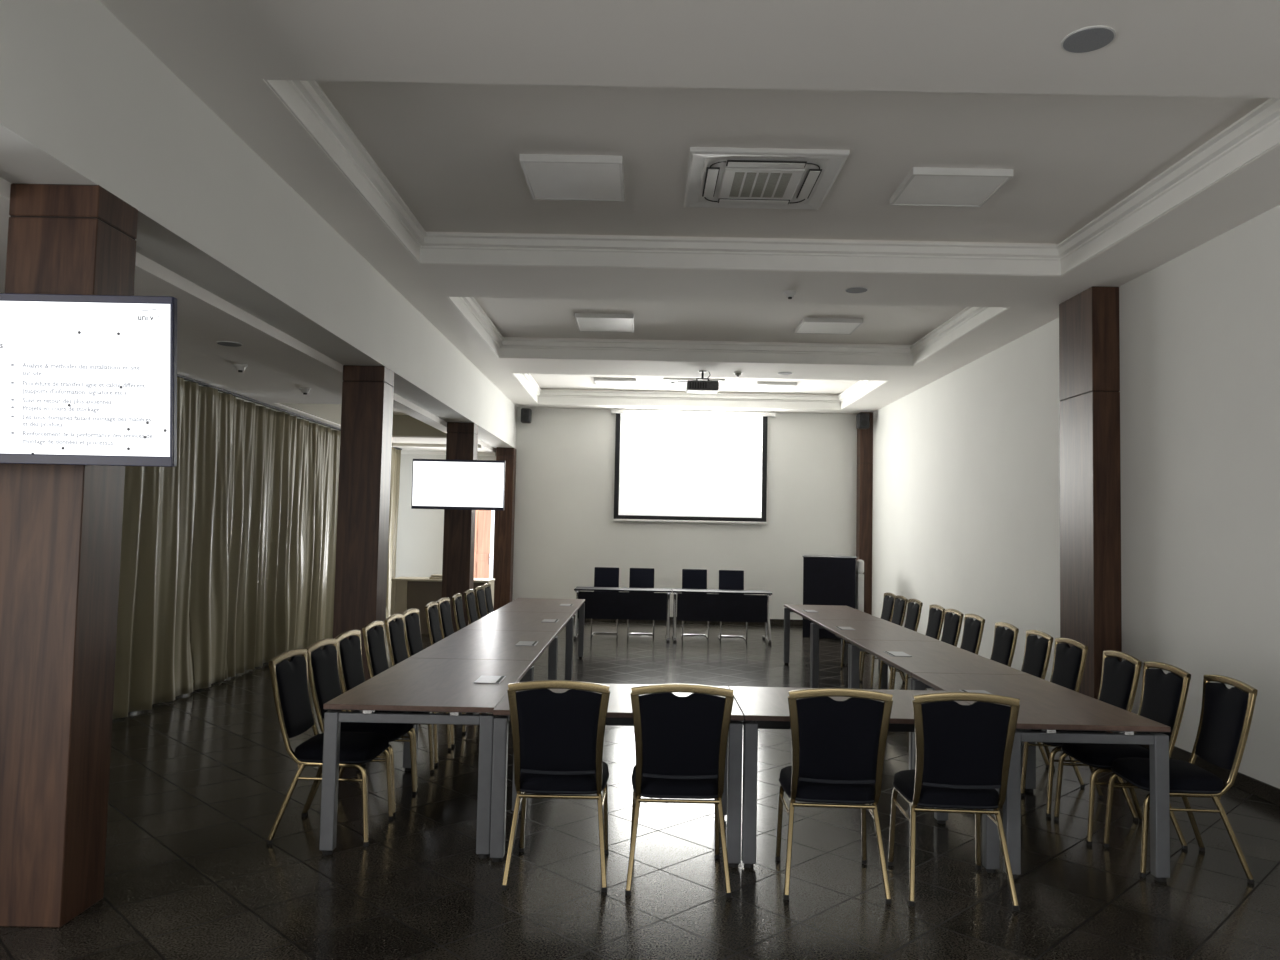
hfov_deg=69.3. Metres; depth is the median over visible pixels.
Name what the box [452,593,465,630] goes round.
banquet chair
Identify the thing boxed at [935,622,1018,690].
banquet chair
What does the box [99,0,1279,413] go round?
ceiling
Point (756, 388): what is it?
diffuser
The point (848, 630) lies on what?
conference table
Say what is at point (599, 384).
diffuser
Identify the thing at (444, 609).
banquet chair
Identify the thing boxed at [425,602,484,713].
banquet chair
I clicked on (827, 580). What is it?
lectern
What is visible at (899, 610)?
banquet chair
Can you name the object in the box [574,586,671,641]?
table
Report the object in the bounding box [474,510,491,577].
door
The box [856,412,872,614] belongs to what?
wooden pillar
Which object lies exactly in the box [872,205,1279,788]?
wall
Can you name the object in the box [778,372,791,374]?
ceiling speaker
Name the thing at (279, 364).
ceiling
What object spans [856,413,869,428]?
wall speaker
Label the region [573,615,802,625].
baseboard
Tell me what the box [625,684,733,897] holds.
banquet chair
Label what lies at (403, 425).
trim
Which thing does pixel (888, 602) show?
banquet chair
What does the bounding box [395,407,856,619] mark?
wall
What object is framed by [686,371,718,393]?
projector
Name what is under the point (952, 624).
banquet chair
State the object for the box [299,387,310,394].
smoke detector
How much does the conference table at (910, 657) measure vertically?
0.756 m
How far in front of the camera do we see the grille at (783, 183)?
6.44 m
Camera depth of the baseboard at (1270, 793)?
6.23 m
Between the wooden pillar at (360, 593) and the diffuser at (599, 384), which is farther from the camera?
the diffuser at (599, 384)
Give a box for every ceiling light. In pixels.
[520,154,624,200]
[575,313,633,332]
[594,378,636,387]
[751,382,796,391]
[794,317,862,334]
[890,167,1012,206]
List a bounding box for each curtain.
[112,377,235,718]
[226,398,340,676]
[386,447,400,618]
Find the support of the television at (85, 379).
attached to the wooden pillar at (61, 525)
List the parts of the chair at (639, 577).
frame, backrest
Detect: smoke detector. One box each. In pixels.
[234,364,247,371]
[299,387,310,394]
[734,371,741,376]
[784,290,795,298]
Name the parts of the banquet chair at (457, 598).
backrest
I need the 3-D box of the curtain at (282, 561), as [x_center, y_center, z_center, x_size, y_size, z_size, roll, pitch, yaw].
[-4.301,0.701,11.560,0.141,2.948,3.673,1,-3,0]
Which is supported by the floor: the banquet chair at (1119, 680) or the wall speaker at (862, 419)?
the banquet chair at (1119, 680)
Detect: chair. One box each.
[266,649,393,845]
[305,638,416,816]
[334,630,433,790]
[362,621,450,765]
[384,614,465,746]
[402,608,465,727]
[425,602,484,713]
[437,597,453,638]
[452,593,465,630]
[464,589,477,624]
[474,586,487,618]
[483,583,493,613]
[501,680,609,891]
[591,567,618,636]
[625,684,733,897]
[627,568,654,637]
[681,569,708,638]
[718,570,747,639]
[775,688,892,903]
[840,593,895,668]
[859,595,907,682]
[860,599,922,688]
[878,604,944,689]
[888,692,1019,910]
[892,609,963,689]
[910,614,984,689]
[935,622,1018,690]
[1021,630,1053,767]
[1021,651,1141,820]
[1043,638,1087,787]
[1054,661,1190,848]
[1103,674,1257,883]
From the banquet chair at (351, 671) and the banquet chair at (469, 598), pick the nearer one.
the banquet chair at (351, 671)
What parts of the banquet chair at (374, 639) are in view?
frame, backrest, leg, leg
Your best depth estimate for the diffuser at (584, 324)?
10.98 m
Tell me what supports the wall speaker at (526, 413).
attached to the wall at (565, 528)
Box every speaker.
[216,341,241,346]
[521,408,531,422]
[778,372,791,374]
[845,287,867,292]
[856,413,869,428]
[856,560,863,611]
[1061,26,1115,52]
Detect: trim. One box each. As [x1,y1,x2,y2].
[264,79,1279,275]
[280,403,446,436]
[392,443,495,455]
[448,297,1007,365]
[512,373,887,409]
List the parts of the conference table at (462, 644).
leg, leg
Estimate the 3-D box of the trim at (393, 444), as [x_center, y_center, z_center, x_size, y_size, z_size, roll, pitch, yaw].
[-3.640,-0.526,16.043,2.039,0.060,1.555,1,-3,0]
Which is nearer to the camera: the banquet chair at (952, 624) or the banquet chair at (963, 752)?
the banquet chair at (963, 752)
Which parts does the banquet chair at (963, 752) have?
leg, leg, seat, seat frame, frame, backrest, leg, leg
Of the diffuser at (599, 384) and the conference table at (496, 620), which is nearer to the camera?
the conference table at (496, 620)
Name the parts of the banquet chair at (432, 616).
frame, backrest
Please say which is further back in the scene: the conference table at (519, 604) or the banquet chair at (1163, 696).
the conference table at (519, 604)
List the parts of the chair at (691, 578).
backrest, frame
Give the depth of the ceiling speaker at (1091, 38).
4.03 m
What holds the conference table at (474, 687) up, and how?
on the floor
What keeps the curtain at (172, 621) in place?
hanging from the rail
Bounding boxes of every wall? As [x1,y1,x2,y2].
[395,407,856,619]
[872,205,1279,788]
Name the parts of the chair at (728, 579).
backrest, frame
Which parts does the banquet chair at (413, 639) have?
frame, backrest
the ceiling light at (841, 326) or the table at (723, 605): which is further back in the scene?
the table at (723, 605)
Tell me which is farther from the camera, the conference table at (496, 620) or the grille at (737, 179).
the conference table at (496, 620)
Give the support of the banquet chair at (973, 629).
on the floor
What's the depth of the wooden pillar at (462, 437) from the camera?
12.54 m
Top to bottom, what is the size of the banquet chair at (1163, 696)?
0.960 m
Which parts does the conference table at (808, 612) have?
leg, leg, leg, leg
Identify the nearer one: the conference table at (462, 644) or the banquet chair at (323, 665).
the banquet chair at (323, 665)
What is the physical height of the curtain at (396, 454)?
2.948 m
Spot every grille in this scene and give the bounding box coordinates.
[729,172,744,196]
[740,173,756,196]
[751,173,768,196]
[763,173,779,196]
[773,173,791,197]
[859,414,868,427]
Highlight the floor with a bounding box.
[0,621,1279,959]
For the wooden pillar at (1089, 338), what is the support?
on the floor
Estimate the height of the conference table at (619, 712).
0.750 m
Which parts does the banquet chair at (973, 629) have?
backrest, frame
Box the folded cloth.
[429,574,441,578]
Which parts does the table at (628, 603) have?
modesty panel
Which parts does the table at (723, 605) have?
modesty panel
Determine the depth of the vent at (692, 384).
12.50 m
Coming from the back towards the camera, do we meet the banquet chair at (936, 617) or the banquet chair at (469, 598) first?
the banquet chair at (469, 598)
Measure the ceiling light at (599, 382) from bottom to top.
0.055 m
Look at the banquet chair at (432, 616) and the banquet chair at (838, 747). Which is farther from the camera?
the banquet chair at (432, 616)
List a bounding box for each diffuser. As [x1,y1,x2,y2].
[577,318,631,331]
[596,381,635,387]
[753,385,793,391]
[797,322,859,333]
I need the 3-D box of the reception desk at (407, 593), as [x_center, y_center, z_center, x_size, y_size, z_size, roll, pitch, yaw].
[-3.063,1.956,14.428,1.490,0.835,0.640,1,-3,0]
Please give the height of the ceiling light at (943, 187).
0.055 m
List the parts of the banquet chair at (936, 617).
leg, leg, backrest, frame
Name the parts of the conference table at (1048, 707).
leg, leg, leg, leg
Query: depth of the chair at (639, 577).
14.73 m
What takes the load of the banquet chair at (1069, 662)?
on the floor
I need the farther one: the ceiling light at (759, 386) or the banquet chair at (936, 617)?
the ceiling light at (759, 386)
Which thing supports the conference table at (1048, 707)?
on the floor
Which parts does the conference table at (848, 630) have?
leg, leg, leg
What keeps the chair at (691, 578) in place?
on the floor
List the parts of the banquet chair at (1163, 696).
leg, leg, seat, leg, backrest, frame, leg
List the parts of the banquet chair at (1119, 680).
leg, leg, seat, leg, backrest, frame, leg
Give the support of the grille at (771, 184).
attached to the air conditioner at (749, 178)
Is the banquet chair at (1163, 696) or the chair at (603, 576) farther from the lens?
the chair at (603, 576)
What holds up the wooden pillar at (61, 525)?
on the floor
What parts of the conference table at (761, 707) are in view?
leg, rail, leg, leg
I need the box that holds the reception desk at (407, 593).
[390,577,494,633]
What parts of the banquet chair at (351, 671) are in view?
frame, backrest, seat, leg, leg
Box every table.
[319,658,533,858]
[409,630,557,756]
[460,611,573,713]
[490,682,743,866]
[495,598,584,666]
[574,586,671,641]
[671,588,771,644]
[729,686,999,872]
[783,604,885,687]
[811,619,939,690]
[850,640,1029,775]
[912,673,1170,881]
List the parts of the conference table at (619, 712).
leg, leg, rail, leg, leg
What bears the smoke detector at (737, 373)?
attached to the ceiling at (450, 149)
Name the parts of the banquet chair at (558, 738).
leg, leg, backrest, frame, seat frame, seat, leg, leg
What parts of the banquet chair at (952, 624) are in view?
leg, leg, backrest, frame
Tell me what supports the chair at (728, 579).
on the floor
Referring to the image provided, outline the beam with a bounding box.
[0,0,516,448]
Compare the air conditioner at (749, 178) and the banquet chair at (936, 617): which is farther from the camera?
the banquet chair at (936, 617)
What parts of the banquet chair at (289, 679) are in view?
leg, frame, backrest, leg, seat frame, seat, leg, leg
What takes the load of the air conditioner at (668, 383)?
attached to the ceiling at (450, 149)
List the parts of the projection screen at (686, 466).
casing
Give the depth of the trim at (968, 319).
11.94 m
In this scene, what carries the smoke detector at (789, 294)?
attached to the ceiling at (450, 149)
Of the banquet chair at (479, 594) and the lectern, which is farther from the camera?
the lectern
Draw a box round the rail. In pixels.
[177,374,401,449]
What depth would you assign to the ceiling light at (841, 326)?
10.79 m
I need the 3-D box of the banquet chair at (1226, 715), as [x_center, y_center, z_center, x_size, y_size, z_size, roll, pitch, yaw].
[2.778,1.498,4.795,0.559,0.960,0.485,1,-3,5]
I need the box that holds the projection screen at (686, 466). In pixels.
[611,409,775,523]
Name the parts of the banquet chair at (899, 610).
leg, backrest, frame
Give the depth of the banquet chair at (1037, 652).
6.90 m
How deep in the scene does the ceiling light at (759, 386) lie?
15.38 m
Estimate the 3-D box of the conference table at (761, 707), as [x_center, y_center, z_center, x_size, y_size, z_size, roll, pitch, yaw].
[1.152,1.581,5.008,1.276,0.750,0.860,1,-3,0]
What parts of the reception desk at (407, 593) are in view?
panel, rail, panel, panel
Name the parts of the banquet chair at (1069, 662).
leg, backrest, frame, leg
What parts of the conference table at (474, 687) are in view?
leg, leg, leg, leg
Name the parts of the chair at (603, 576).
frame, backrest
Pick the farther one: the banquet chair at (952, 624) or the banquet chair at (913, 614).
the banquet chair at (913, 614)
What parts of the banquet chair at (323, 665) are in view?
leg, frame, backrest, leg, seat, leg, leg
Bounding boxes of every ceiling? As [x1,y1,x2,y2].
[0,177,495,452]
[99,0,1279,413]
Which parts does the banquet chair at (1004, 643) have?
backrest, frame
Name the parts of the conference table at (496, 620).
leg, leg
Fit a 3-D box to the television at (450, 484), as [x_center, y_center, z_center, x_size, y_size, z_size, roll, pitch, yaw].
[-2.380,0.072,12.340,1.210,0.656,0.466,1,-3,0]
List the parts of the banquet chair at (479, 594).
backrest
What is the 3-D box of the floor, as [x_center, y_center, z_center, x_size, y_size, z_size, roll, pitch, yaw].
[-0.400,2.079,6.777,9.518,0.120,20.755,1,-3,0]
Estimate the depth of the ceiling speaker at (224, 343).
6.95 m
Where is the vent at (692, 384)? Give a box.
[690,382,706,387]
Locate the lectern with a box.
[802,555,856,638]
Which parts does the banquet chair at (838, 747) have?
leg, leg, seat, seat frame, backrest, frame, leg, leg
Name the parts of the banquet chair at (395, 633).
frame, backrest, leg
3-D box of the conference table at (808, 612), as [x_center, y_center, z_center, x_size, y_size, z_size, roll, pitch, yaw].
[2.216,1.909,10.775,0.802,0.756,1.936,1,-3,0]
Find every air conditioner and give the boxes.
[662,378,724,390]
[683,147,848,209]
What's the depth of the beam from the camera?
4.87 m
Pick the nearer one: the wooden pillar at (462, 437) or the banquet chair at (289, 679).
the banquet chair at (289, 679)
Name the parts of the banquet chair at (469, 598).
backrest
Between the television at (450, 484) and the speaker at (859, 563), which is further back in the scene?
the speaker at (859, 563)
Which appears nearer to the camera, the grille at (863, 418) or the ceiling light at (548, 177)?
the ceiling light at (548, 177)
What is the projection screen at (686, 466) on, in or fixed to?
attached to the wall at (565, 528)
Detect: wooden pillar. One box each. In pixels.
[0,183,137,927]
[333,365,393,711]
[440,422,477,638]
[493,447,516,610]
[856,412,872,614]
[1059,286,1121,732]
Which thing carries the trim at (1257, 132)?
attached to the ceiling at (450, 149)
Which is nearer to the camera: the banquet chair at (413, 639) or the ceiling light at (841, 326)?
the banquet chair at (413, 639)
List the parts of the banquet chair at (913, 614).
leg, leg, backrest, frame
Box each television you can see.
[0,293,176,466]
[411,459,504,510]
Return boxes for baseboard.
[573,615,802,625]
[1138,744,1279,805]
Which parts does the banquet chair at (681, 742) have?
leg, leg, seat, seat frame, backrest, frame, leg, leg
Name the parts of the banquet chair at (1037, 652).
backrest, frame, leg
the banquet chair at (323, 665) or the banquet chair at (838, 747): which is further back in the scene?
the banquet chair at (323, 665)
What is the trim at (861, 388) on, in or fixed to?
attached to the ceiling at (450, 149)
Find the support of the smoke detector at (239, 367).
attached to the ceiling at (279, 364)
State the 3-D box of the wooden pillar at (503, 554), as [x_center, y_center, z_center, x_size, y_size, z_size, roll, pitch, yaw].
[-2.431,0.963,16.569,0.312,3.072,0.335,1,-3,0]
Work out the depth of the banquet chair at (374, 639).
6.57 m
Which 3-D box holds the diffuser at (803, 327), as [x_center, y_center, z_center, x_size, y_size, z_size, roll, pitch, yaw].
[2.209,-1.812,10.899,0.645,0.046,0.610,1,-3,0]
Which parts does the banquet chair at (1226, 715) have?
leg, leg, seat, leg, seat frame, backrest, frame, leg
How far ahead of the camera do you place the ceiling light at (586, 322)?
10.86 m
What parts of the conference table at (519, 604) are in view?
leg, leg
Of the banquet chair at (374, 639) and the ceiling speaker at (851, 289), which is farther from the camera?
the ceiling speaker at (851, 289)
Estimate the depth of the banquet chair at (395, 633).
7.13 m
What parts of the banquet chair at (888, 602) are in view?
leg, backrest, frame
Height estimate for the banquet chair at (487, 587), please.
0.960 m
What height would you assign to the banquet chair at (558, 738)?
0.960 m
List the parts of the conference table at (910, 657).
leg, leg, leg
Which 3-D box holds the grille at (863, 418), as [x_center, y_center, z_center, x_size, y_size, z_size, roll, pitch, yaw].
[3.943,-1.044,16.278,0.180,0.240,0.032,1,-3,0]
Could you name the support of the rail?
attached to the ceiling at (279, 364)

